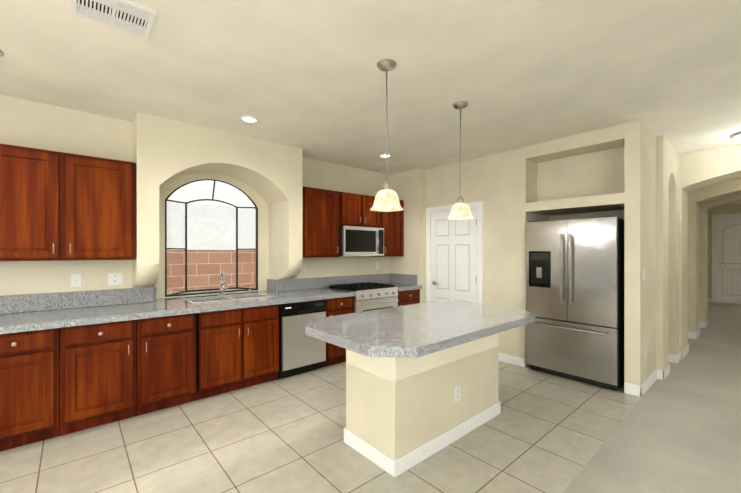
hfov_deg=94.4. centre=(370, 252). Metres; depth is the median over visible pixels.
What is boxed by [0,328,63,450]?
base cabinet
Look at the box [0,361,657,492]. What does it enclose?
floor
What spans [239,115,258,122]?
recessed light
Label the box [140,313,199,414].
base cabinet
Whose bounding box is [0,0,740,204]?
ceiling
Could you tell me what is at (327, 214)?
upper cabinet
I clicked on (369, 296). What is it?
range
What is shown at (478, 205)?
door frame
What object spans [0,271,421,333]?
countertop
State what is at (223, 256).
wall
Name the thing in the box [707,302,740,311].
floor
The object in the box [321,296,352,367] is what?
base cabinet
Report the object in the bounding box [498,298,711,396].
baseboard
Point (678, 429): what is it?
floor carpet
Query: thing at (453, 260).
pantry door
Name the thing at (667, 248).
wall
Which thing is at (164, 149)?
wall
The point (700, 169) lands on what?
wall
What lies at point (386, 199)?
pendant light
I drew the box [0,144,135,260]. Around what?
upper cabinet
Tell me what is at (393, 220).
upper cabinet
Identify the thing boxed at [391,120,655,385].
wall
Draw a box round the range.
[328,282,398,312]
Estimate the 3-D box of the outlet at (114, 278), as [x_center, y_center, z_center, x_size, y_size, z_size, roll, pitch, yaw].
[-2.496,0.260,3.354,0.115,0.118,0.008,0,0,-41]
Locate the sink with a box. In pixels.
[182,293,272,303]
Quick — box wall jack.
[71,274,80,286]
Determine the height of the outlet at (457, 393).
0.118 m
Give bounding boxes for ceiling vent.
[71,0,155,38]
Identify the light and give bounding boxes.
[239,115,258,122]
[370,59,403,211]
[379,154,391,157]
[447,101,473,219]
[731,132,740,142]
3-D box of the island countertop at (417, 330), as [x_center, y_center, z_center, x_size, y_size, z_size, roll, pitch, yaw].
[0.454,0.537,2.704,1.820,0.057,1.040,0,0,-41]
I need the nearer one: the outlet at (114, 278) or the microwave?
the outlet at (114, 278)
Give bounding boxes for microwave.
[339,226,383,255]
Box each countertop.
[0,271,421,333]
[305,301,534,357]
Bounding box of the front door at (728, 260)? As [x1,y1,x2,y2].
[717,217,740,303]
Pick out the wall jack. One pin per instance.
(75, 280)
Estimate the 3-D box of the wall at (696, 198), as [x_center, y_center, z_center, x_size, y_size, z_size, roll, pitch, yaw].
[6.784,0.059,4.322,0.420,2.740,4.119,0,0,-41]
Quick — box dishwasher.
[279,300,325,378]
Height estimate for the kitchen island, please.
0.863 m
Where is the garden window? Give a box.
[165,179,257,296]
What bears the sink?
in the countertop at (30, 312)
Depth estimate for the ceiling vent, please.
1.88 m
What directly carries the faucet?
on the countertop at (30, 312)
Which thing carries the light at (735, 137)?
attached to the ceiling
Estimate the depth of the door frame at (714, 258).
9.70 m
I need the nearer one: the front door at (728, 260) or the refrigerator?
the refrigerator
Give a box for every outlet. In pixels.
[108,273,121,284]
[301,262,305,270]
[454,385,460,402]
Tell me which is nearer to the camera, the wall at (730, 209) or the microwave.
the microwave
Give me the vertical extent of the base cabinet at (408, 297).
0.856 m
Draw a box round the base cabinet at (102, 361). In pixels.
[60,319,139,434]
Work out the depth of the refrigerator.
3.73 m
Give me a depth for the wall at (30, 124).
3.36 m
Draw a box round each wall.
[0,95,390,297]
[132,112,302,286]
[167,250,255,294]
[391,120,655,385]
[656,135,704,369]
[679,144,740,351]
[688,178,740,332]
[705,193,740,321]
[707,204,740,303]
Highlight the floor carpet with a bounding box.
[562,309,740,492]
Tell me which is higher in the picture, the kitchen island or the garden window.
the garden window
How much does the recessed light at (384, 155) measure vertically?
0.010 m
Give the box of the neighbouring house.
[167,180,255,249]
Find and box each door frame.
[426,201,482,303]
[712,213,740,302]
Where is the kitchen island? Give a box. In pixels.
[344,333,500,476]
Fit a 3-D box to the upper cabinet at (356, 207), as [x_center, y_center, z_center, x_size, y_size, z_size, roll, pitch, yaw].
[-0.229,-0.606,5.113,0.766,0.470,0.315,0,0,-41]
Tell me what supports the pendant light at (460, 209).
hanging from the ceiling
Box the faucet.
[219,271,251,295]
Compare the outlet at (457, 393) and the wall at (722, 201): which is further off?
the wall at (722, 201)
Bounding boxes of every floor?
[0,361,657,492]
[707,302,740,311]
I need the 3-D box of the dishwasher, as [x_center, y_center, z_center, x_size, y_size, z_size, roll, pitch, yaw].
[-0.970,1.001,4.222,0.570,0.857,0.682,0,0,-41]
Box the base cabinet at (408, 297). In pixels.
[398,289,419,305]
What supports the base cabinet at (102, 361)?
on the floor at (542, 432)
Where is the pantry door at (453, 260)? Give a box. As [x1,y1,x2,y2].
[431,208,476,302]
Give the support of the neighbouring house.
on the ground
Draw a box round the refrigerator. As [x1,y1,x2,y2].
[526,216,623,390]
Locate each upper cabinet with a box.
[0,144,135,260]
[303,186,342,257]
[343,192,382,227]
[373,200,402,256]
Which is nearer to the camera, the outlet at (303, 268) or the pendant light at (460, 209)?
the pendant light at (460, 209)

